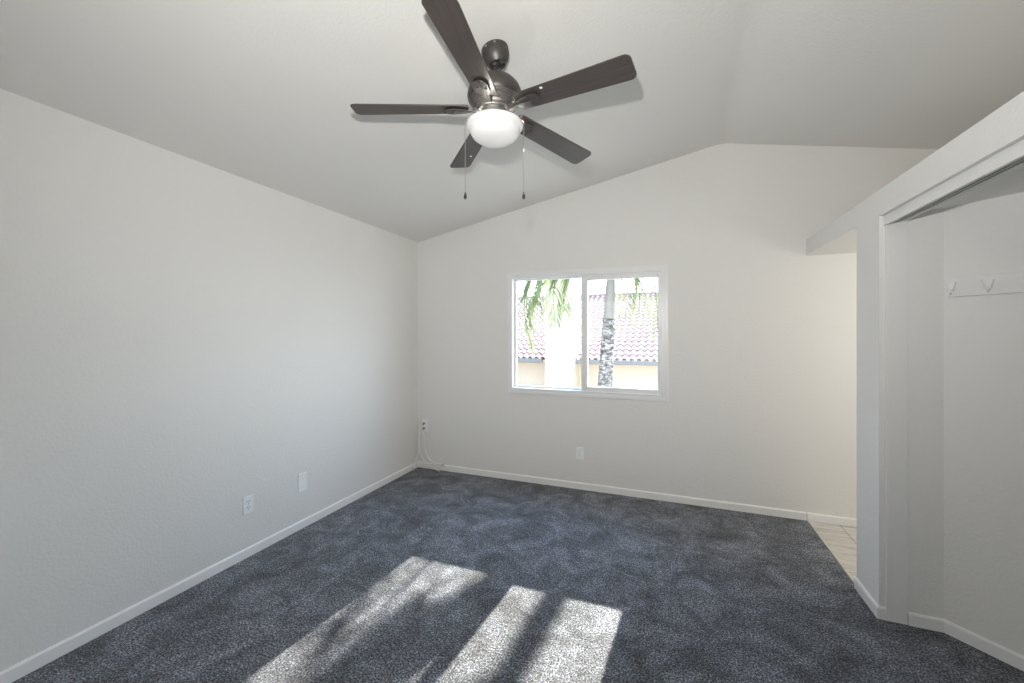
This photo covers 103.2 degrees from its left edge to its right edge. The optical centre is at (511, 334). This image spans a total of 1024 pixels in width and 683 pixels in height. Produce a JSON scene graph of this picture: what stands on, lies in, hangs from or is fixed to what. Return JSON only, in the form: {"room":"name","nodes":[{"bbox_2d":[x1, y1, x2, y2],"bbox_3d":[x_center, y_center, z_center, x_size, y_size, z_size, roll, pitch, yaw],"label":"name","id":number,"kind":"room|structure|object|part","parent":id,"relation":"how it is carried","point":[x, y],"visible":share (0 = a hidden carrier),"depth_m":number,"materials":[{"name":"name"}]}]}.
{"room":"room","nodes":[
{"label":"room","id":0,"kind":"room"},
{"bbox_2d":[0,89,417,671],"bbox_3d":[-2.032,0.241,2.143,0.130,2.577,5.403,0,0,21],"label":"wall","id":1,"kind":"structure","parent":0,"point":[183,339],"depth_m":2.23,"materials":[{"name":"white paint"}]},
{"bbox_2d":[0,461,417,682],"bbox_3d":[-1.965,1.439,2.117,0.012,0.062,5.143,0,0,21],"label":"baseboard","id":2,"kind":"structure","parent":1,"relation":"attached to","point":[48,655],"depth_m":2.23,"materials":[{"name":"white paint"}]},
{"bbox_2d":[243,494,253,515],"bbox_3d":[-1.747,1.127,2.689,0.010,0.116,0.072,0,0,21],"label":"wall outlet","id":3,"kind":"object","parent":1,"relation":"attached to","point":[248,502],"visible":1,"depth_m":2.69,"materials":[{"name":"white plastic"}]},
{"bbox_2d":[298,472,306,492],"bbox_3d":[-1.594,1.123,3.089,0.008,0.140,0.078,0,0,21],"label":"blank plate","id":4,"kind":"object","parent":1,"relation":"attached to","point":[302,478],"visible":1,"depth_m":3.08,"materials":[{"name":"white plastic"}]},
{"bbox_2d":[0,0,1023,241],"bbox_3d":[0.596,-1.371,1.133,5.760,0.740,5.403,0,0,21],"label":"ceiling","id":5,"kind":"structure","parent":0,"point":[262,92],"depth_m":2.13,"materials":[{"name":"white paint"}]},
{"bbox_2d":[350,0,636,198],"bbox_3d":[-0.076,-1.027,1.937,1.294,0.738,1.279,0,0,21],"label":"ceiling fan","id":6,"kind":"object","parent":5,"relation":"hanging from","point":[494,96],"visible":1,"depth_m":1.87,"materials":[{"name":"grey metal"}]},
{"bbox_3d":[-0.481,-1.079,1.944,0.546,0.006,0.134,-2,11,-4],"label":"blade","id":7,"kind":"part","parent":6,"relation":"part of","materials":[{"name":"brown wood"}]},
{"bbox_3d":[-0.179,-1.097,1.586,0.134,0.006,0.546,11,2,14],"label":"blade","id":8,"kind":"part","parent":6,"relation":"part of","materials":[{"name":"brown wood"}]},
{"bbox_3d":[-0.188,-0.871,1.973,0.085,0.354,0.008,0,0,0],"label":"pull chain","id":9,"kind":"part","parent":6,"relation":"part of","materials":[{"name":"silver metal"}]},
{"bbox_3d":[-0.234,-1.080,2.342,0.134,0.006,0.546,-11,2,-22],"label":"blade","id":10,"kind":"part","parent":6,"relation":"part of","materials":[{"name":"brown wood"}]},
{"bbox_3d":[-0.084,-0.981,1.973,0.274,0.102,0.274,0,0,21],"label":"lamp shade","id":11,"kind":"part","parent":6,"relation":"part of","materials":[{"name":"white glass"}]},
{"bbox_3d":[0.019,-0.871,1.973,0.082,0.354,0.008,0,0,0],"label":"pull chain","id":12,"kind":"part","parent":6,"relation":"part of","materials":[{"name":"silver metal"}]},
{"bbox_3d":[0.220,-1.062,2.230,0.546,0.006,0.134,6,-15,-40],"label":"blade","id":13,"kind":"part","parent":6,"relation":"part of","materials":[{"name":"brown wood"}]},
{"bbox_3d":[0.255,-1.083,1.763,0.546,0.006,0.134,2,-9,32],"label":"blade","id":14,"kind":"part","parent":6,"relation":"part of","materials":[{"name":"brown wood"}]},
{"bbox_2d":[12,467,1023,682],"bbox_3d":[0.596,1.500,1.133,5.500,0.060,5.143,0,0,21],"label":"floor","id":15,"kind":"structure","parent":0,"point":[428,575],"depth_m":2.19,"materials":[{"name":"carpet"}]},
{"bbox_2d":[419,445,439,471],"bbox_3d":[-0.904,1.345,4.420,0.291,0.252,0.036,0,0,30],"label":"cord","id":16,"kind":"object","parent":15,"relation":"on","point":[419,445],"visible":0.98,"depth_m":4.44,"materials":[{"name":"white plastic"}]},
{"bbox_2d":[807,520,853,583],"bbox_3d":[2.175,1.493,2.786,0.010,0.054,0.901,0,0,21],"label":"threshold strip","id":17,"kind":"object","parent":15,"relation":"on","point":[810,524],"visible":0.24,"depth_m":2.73,"materials":[{"name":"grey"}]},
{"bbox_2d":[418,143,937,518],"bbox_3d":[1.602,-0.045,3.571,5.630,3.151,0.130,0,0,21],"label":"wall","id":18,"kind":"structure","parent":0,"point":[760,409],"depth_m":3.49,"materials":[{"name":"white paint"}]},
{"bbox_2d":[422,419,427,430],"bbox_3d":[-0.964,1.000,4.475,0.072,0.130,0.023,0,0,21],"label":"cable plate","id":19,"kind":"object","parent":18,"relation":"attached to","point":[425,421],"visible":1,"depth_m":4.48,"materials":[{"name":"white plastic"}]},
{"bbox_2d":[413,422,424,470],"bbox_3d":[-1.021,1.217,4.436,0.144,0.513,0.049,0,0,-34],"label":"cable","id":20,"kind":"object","parent":19,"relation":"attached to","point":[423,423],"visible":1,"depth_m":4.44,"materials":[{"name":"white plastic"}]},
{"bbox_2d":[422,427,444,465],"bbox_3d":[-0.859,1.215,4.417,0.274,0.398,0.034,0,0,21],"label":"cable","id":21,"kind":"object","parent":19,"relation":"attached to","point":[423,428],"visible":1,"depth_m":4.45,"materials":[{"name":"white plastic"}]},
{"bbox_2d":[576,447,583,459],"bbox_3d":[0.645,1.129,3.864,0.072,0.116,0.010,0,0,21],"label":"wall outlet","id":22,"kind":"object","parent":18,"relation":"attached to","point":[579,450],"visible":1,"depth_m":3.86,"materials":[{"name":"white plastic"}]},
{"bbox_2d":[507,264,667,401],"bbox_3d":[0.685,-0.016,3.914,1.532,1.216,0.137,0,0,21],"label":"window","id":23,"kind":"structure","parent":18,"relation":"in","point":[660,271],"depth_m":3.85,"materials":[{"name":"white plastic"}]},
{"bbox_3d":[0.372,-0.016,4.046,0.739,1.108,0.035,0,0,21],"label":"fixed sash","id":24,"kind":"part","parent":23,"relation":"part of","materials":[{"name":"white plastic"}]},
{"bbox_3d":[0.690,-0.010,3.861,0.038,0.980,0.008,0,0,21],"label":"pull rail","id":25,"kind":"part","parent":23,"relation":"part of","materials":[{"name":"white plastic"}]},
{"bbox_3d":[1.004,-0.016,3.760,0.720,1.108,0.034,0,0,21],"label":"sliding sash","id":26,"kind":"part","parent":23,"relation":"part of","materials":[{"name":"white plastic"}]},
{"bbox_2d":[418,461,856,527],"bbox_3d":[1.522,1.439,3.526,5.488,0.062,0.012,0,0,21],"label":"baseboard","id":27,"kind":"structure","parent":18,"relation":"attached to","point":[799,515],"depth_m":3.60,"materials":[{"name":"white paint"}]},
{"bbox_2d":[806,91,1023,618],"bbox_3d":[2.287,0.390,0.483,1.877,2.280,5.143,0,0,21],"label":"wall","id":28,"kind":"structure","parent":0,"point":[861,230],"depth_m":2.05,"materials":[{"name":"white paint"}]},
{"bbox_2d":[854,577,885,619],"bbox_3d":[1.958,1.439,2.226,0.036,0.062,0.280,0,0,21],"label":"baseboard","id":29,"kind":"structure","parent":28,"relation":"attached to","point":[878,611],"depth_m":2.18,"materials":[{"name":"white paint"}]},
{"bbox_2d":[885,217,907,624],"bbox_3d":[1.966,0.427,2.077,0.087,2.085,0.016,0,0,21],"label":"door frame","id":30,"kind":"structure","parent":28,"relation":"attached to","point":[896,233],"depth_m":2.07,"materials":[{"name":"white"}]},
{"bbox_2d":[883,139,1023,225],"bbox_3d":[1.579,-0.589,1.189,0.016,0.052,1.952,0,0,21],"label":"fascia","id":31,"kind":"object","parent":28,"relation":"attached to","point":[1015,152],"visible":1,"depth_m":1.54,"materials":[{"name":"white wood"}]},
{"bbox_2d":[899,157,1023,220],"bbox_3d":[1.623,-0.595,1.176,0.072,0.040,1.860,0,0,21],"label":"door track","id":32,"kind":"object","parent":28,"relation":"attached to","point":[1019,163],"visible":0.43,"depth_m":1.59,"materials":[{"name":"silver metal"}]},
{"bbox_2d":[944,192,1023,655],"bbox_3d":[1.962,0.452,1.014,0.665,2.156,2.140,0,0,21],"label":"wall","id":33,"kind":"structure","parent":0,"point":[984,334],"depth_m":1.89,"materials":[{"name":"white paint"}]},
{"bbox_2d":[908,612,1023,670],"bbox_3d":[2.153,1.439,1.031,0.443,0.062,2.035,0,0,4],"label":"baseboard","id":34,"kind":"structure","parent":33,"relation":"attached to","point":[1004,654],"depth_m":1.93,"materials":[{"name":"white paint"}]},
{"bbox_2d":[943,271,1023,296],"bbox_3d":[2.244,-0.230,1.712,0.054,0.092,0.608,0,0,-24],"label":"hook rail","id":35,"kind":"object","parent":33,"relation":"attached to","point":[1003,283],"visible":1,"depth_m":1.86,"materials":[{"name":"white wood"}]},
{"label":"outside","id":36,"kind":"structure","parent":0,"visible":0},
{"bbox_3d":[13.289,4.270,34.585,80.000,0.200,65.900,0,0,21],"label":"ground","id":37,"kind":"structure","parent":36,"visible":0},
{"bbox_2d":[517,278,657,388],"bbox_3d":[-3.488,0.270,26.309,28.624,7.800,16.075,0,0,21],"label":"house","id":38,"kind":"structure","parent":37,"relation":"on","point":[556,361],"depth_m":16.44,"materials":[{"name":"beige paint"}]},
{"bbox_2d":[517,278,657,386],"bbox_3d":[1.666,0.576,8.185,3.934,7.406,2.176,0,0,-6],"label":"palm tree","id":39,"kind":"object","parent":37,"relation":"on","point":[606,362],"visible":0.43,"depth_m":7.79,"materials":[{"name":"green plant"}]}
]}

